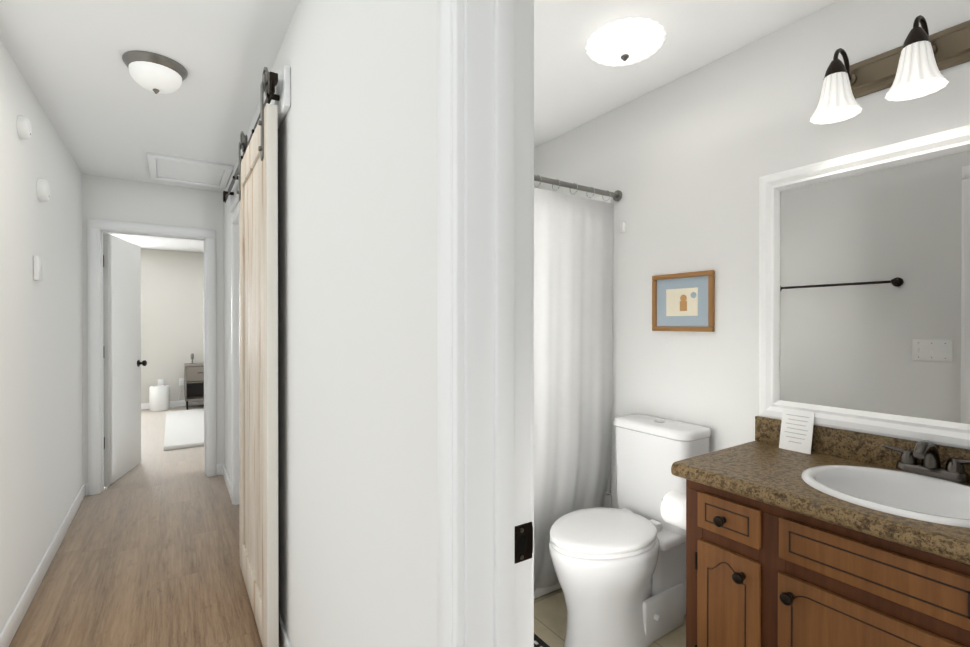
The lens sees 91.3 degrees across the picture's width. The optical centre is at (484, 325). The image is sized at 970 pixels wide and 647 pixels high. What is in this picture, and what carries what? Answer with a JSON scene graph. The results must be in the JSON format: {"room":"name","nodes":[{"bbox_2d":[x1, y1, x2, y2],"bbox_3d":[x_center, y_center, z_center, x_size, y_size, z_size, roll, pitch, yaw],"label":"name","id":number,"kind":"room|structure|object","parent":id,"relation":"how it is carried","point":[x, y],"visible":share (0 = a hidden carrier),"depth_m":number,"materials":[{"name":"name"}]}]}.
{"room":"hallway","nodes":[
{"label":"hallway","id":0,"kind":"room"},
{"bbox_2d":[0,39,82,632],"bbox_3d":[-0.932,0.088,0.275,0.120,2.440,7.980,0,0,-33],"label":"wall","id":1,"kind":"structure","parent":0,"point":[41,403],"depth_m":2.34,"materials":[{"name":"paint"}]},
{"bbox_2d":[17,115,31,138],"bbox_3d":[-2.063,-0.885,2.125,0.034,0.100,0.100,0,0,-33],"label":"smoke detector","id":2,"kind":"object","parent":1,"relation":"attached to","point":[24,129],"visible":1,"depth_m":2.10,"materials":[{"name":"white plastic"}]},
{"bbox_2d":[33,256,42,281],"bbox_3d":[-2.222,-0.281,2.358,0.023,0.120,0.100,0,0,-33],"label":"thermostat","id":3,"kind":"object","parent":1,"relation":"attached to","point":[37,268],"visible":1,"depth_m":2.32,"materials":[{"name":"white plastic"}]},
{"bbox_2d":[37,179,49,201],"bbox_3d":[-2.266,-0.692,2.435,0.036,0.116,0.116,0,0,-33],"label":"smoke detector","id":4,"kind":"object","parent":1,"relation":"attached to","point":[43,190],"visible":1,"depth_m":2.40,"materials":[{"name":"white plastic"}]},
{"bbox_2d":[0,483,87,646],"bbox_3d":[-0.908,1.260,0.380,0.030,0.095,7.720,0,0,-33],"label":"baseboard","id":5,"kind":"structure","parent":1,"relation":"attached to","point":[12,624],"depth_m":2.34,"materials":[{"name":"white wood"}]},
{"bbox_2d":[9,405,279,646],"bbox_3d":[-1.747,1.349,2.332,4.800,0.100,12.300,0,0,-33],"label":"floor","id":6,"kind":"structure","parent":0,"point":[147,554],"depth_m":2.54,"materials":[{"name":"wood"}]},
{"bbox_2d":[149,385,169,410],"bbox_3d":[-4.902,1.093,7.137,0.250,0.366,0.250,0,0,-33],"label":"air purifier","id":7,"kind":"object","parent":6,"relation":"on","point":[159,397],"visible":1,"depth_m":7.05,"materials":[{"name":"white plastic"}]},
{"bbox_2d":[164,409,203,450],"bbox_3d":[-3.273,1.260,6.368,1.700,0.045,2.520,0,0,-33],"label":"bedroom rug","id":8,"kind":"object","parent":6,"relation":"on","point":[184,428],"visible":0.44,"depth_m":5.79,"materials":[{"name":"white fabric"}]},
{"bbox_2d":[184,353,203,409],"bbox_3d":[-4.410,0.856,7.434,0.510,0.840,0.414,0,0,-33],"label":"nightstand","id":9,"kind":"object","parent":6,"relation":"on","point":[193,381],"visible":0.6,"depth_m":7.26,"materials":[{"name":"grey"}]},
{"bbox_2d":[82,174,223,482],"bbox_3d":[-2.755,0.072,3.853,4.400,2.440,0.120,0,0,-33],"label":"wall","id":10,"kind":"structure","parent":0,"point":[115,199],"depth_m":3.84,"materials":[{"name":"paint"}]},
{"bbox_2d":[103,233,146,486],"bbox_3d":[-3.099,0.274,4.103,0.261,2.010,0.678,0,0,-33],"label":"hall door","id":11,"kind":"structure","parent":10,"relation":"in","point":[123,363],"depth_m":4.00,"materials":[{"name":"white painted wood"},{"name":"black metal"}]},
{"bbox_2d":[87,218,215,494],"bbox_3d":[-2.701,0.240,3.890,0.848,2.104,0.160,0,0,-33],"label":"door frame","id":12,"kind":"structure","parent":10,"relation":"attached to","point":[97,229],"depth_m":3.69,"materials":[{"name":"white wood"}]},
{"bbox_2d":[141,248,203,402],"bbox_3d":[-5.058,0.056,7.341,4.640,2.440,0.120,0,0,-33],"label":"wall","id":13,"kind":"structure","parent":0,"point":[172,311],"depth_m":7.36,"materials":[{"name":"paint"}]},
{"bbox_2d":[158,378,183,408],"bbox_3d":[-4.844,1.053,7.317,0.345,0.442,0.162,0,0,-33],"label":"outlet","id":14,"kind":"object","parent":13,"relation":"attached to","point":[181,381],"visible":0.75,"depth_m":7.40,"materials":[{"name":"white plastic"}]},
{"bbox_2d":[141,400,203,409],"bbox_3d":[-5.021,1.229,7.291,4.400,0.095,0.013,0,0,-33],"label":"baseboard","id":15,"kind":"structure","parent":13,"relation":"attached to","point":[173,404],"depth_m":7.43,"materials":[{"name":"white wood"}]},
{"bbox_2d":[224,0,437,646],"bbox_3d":[-0.048,0.085,0.859,0.120,2.440,7.980,0,0,-33],"label":"wall","id":16,"kind":"structure","parent":0,"point":[357,377],"depth_m":1.15,"materials":[{"name":"paint"}]},
{"bbox_2d":[217,463,231,500],"bbox_3d":[-2.075,1.245,3.790,0.040,0.095,0.745,0,0,-33],"label":"baseboard","id":17,"kind":"structure","parent":16,"relation":"attached to","point":[221,469],"depth_m":3.87,"materials":[{"name":"white wood"}]},
{"bbox_2d":[231,204,238,504],"bbox_3d":[-1.552,0.252,3.126,0.138,2.086,0.872,0,0,-33],"label":"door frame","id":18,"kind":"structure","parent":16,"relation":"attached to","point":[235,346],"depth_m":3.41,"materials":[{"name":"white wood"}]},
{"bbox_2d":[223,65,290,646],"bbox_3d":[-1.329,0.143,2.608,0.090,2.308,2.050,0,0,-33],"label":"barn door","id":19,"kind":"structure","parent":16,"relation":"in","point":[253,189],"depth_m":1.98,"materials":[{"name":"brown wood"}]},
{"bbox_2d":[279,613,291,646],"bbox_3d":[-0.709,1.254,1.746,0.013,0.095,2.310,0,0,-33],"label":"baseboard","id":20,"kind":"structure","parent":16,"relation":"attached to","point":[284,641],"depth_m":1.87,"materials":[{"name":"white wood"}]},
{"bbox_2d":[437,0,533,646],"bbox_3d":[0.239,0.252,0.426,0.160,2.111,0.922,0,0,-33],"label":"door frame","id":21,"kind":"structure","parent":16,"relation":"attached to","point":[485,262],"depth_m":0.74,"materials":[{"name":"white wood"}]},
{"bbox_2d":[0,0,838,252],"bbox_3d":[-1.747,-1.191,2.320,4.800,0.100,12.300,0,0,-33],"label":"ceiling","id":22,"kind":"structure","parent":0,"point":[107,114],"depth_m":2.05,"materials":[{"name":"paint"}]},
{"bbox_2d":[122,50,187,93],"bbox_3d":[-1.446,-1.078,2.082,0.236,0.123,0.236,0,0,-33],"label":"hall ceiling light","id":23,"kind":"object","parent":22,"relation":"attached to","point":[155,73],"visible":1,"depth_m":2.02,"materials":[{"name":"white glass"}]},
{"bbox_2d":[147,152,232,188],"bbox_3d":[-2.191,-1.135,3.525,0.505,0.025,0.600,0,0,-33],"label":"attic hatch","id":24,"kind":"object","parent":22,"relation":"attached to","point":[187,171],"visible":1,"depth_m":3.48,"materials":[{"name":"white paint"}]},
{"bbox_2d":[586,17,665,65],"bbox_3d":[0.545,-1.083,1.844,0.303,0.110,0.303,0,0,-33],"label":"bathroom ceiling light","id":25,"kind":"object","parent":22,"relation":"attached to","point":[625,41],"visible":1,"depth_m":1.78,"materials":[{"name":"white glass"}]},
{"bbox_2d":[534,588,685,646],"bbox_3d":[1.267,1.356,0.415,1.580,0.103,5.780,0,0,-33],"label":"floor","id":26,"kind":"structure","parent":0,"point":[550,615],"depth_m":2.05,"materials":[{"name":"beige tile"}]},
{"bbox_2d":[534,633,549,646],"bbox_3d":[0.281,1.293,1.417,0.498,0.012,1.240,0,0,-33],"label":"bath rug","id":27,"kind":"object","parent":26,"relation":"on","point":[538,642],"visible":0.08,"depth_m":1.92,"materials":[{"name":"black fabric"}]},
{"bbox_2d":[534,195,610,598],"bbox_3d":[-0.135,0.296,2.428,1.456,1.996,0.740,0,0,-33],"label":"bathtub","id":28,"kind":"object","parent":26,"relation":"on","point":[538,592],"visible":0.02,"depth_m":2.50,"materials":[{"name":"white plastic"}]},
{"bbox_2d":[549,414,710,646],"bbox_3d":[0.577,0.863,2.006,0.725,0.868,0.410,0,0,-33],"label":"toilet","id":29,"kind":"object","parent":26,"relation":"on","point":[621,573],"visible":0.92,"depth_m":1.93,"materials":[{"name":"white ceramic"}]},
{"bbox_2d":[671,416,969,646],"bbox_3d":[1.145,0.820,1.302,0.558,0.960,1.053,0,0,-33],"label":"bathroom vanity","id":30,"kind":"object","parent":26,"relation":"on","point":[836,537],"visible":1,"depth_m":1.36,"materials":[{"name":"brown wood"}]},
{"bbox_2d":[661,491,685,529],"bbox_3d":[0.713,0.674,1.724,0.116,0.116,0.151,0,0,-33],"label":"toilet paper roll","id":31,"kind":"object","parent":30,"relation":"attached to","point":[673,507],"visible":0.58,"depth_m":1.70,"materials":[{"name":"white paper"}]},
{"bbox_2d":[779,408,814,453],"bbox_3d":[1.140,0.385,1.734,0.034,0.147,0.105,0,0,-33],"label":"card sign","id":32,"kind":"object","parent":30,"relation":"on","point":[796,433],"visible":1,"depth_m":1.73,"materials":[{"name":"white paper"}]},
{"bbox_2d":[801,465,969,527],"bbox_3d":[1.150,0.526,1.298,0.416,0.156,0.480,0,0,-33],"label":"sink basin","id":33,"kind":"object","parent":30,"relation":"in","point":[926,500],"depth_m":1.38,"materials":[{"name":"white ceramic"}]},
{"bbox_2d":[882,440,969,482],"bbox_3d":[1.303,0.394,1.399,0.153,0.110,0.232,0,0,-33],"label":"faucet","id":34,"kind":"object","parent":30,"relation":"on","point":[924,461],"depth_m":1.41,"materials":[{"name":"silver metal"}]},
{"bbox_2d":[534,0,969,508],"bbox_3d":[1.860,0.086,0.837,0.120,2.440,5.840,0,0,-33],"label":"wall","id":35,"kind":"structure","parent":0,"point":[683,164],"depth_m":2.02,"materials":[{"name":"paint"}]},
{"bbox_2d":[534,175,625,590],"bbox_3d":[0.097,0.261,2.075,1.456,1.928,0.078,0,0,-33],"label":"shower curtain","id":36,"kind":"object","parent":35,"relation":"attached to","point":[573,321],"visible":0.35,"depth_m":2.29,"materials":[{"name":"white fabric"}]},
{"bbox_2d":[652,270,714,331],"bbox_3d":[0.898,-0.105,2.166,0.018,0.266,0.310,0,0,-33],"label":"framed picture","id":37,"kind":"object","parent":35,"relation":"attached to","point":[683,301],"visible":1,"depth_m":2.15,"materials":[{"name":"brown wood"}]},
{"bbox_2d":[759,125,969,449],"bbox_3d":[1.373,-0.111,1.438,0.028,0.943,1.042,0,0,-33],"label":"bathroom mirror","id":38,"kind":"object","parent":35,"relation":"attached to","point":[864,291],"visible":1,"depth_m":1.57,"materials":[{"name":"white mirror"}]},
{"bbox_2d":[810,15,969,123],"bbox_3d":[1.292,-0.799,1.388,0.215,0.231,0.563,0,0,-33],"label":"sconce","id":39,"kind":"object","parent":35,"relation":"attached to","point":[916,63],"visible":1,"depth_m":1.43,"materials":[{"name":"white glass"}]}
]}

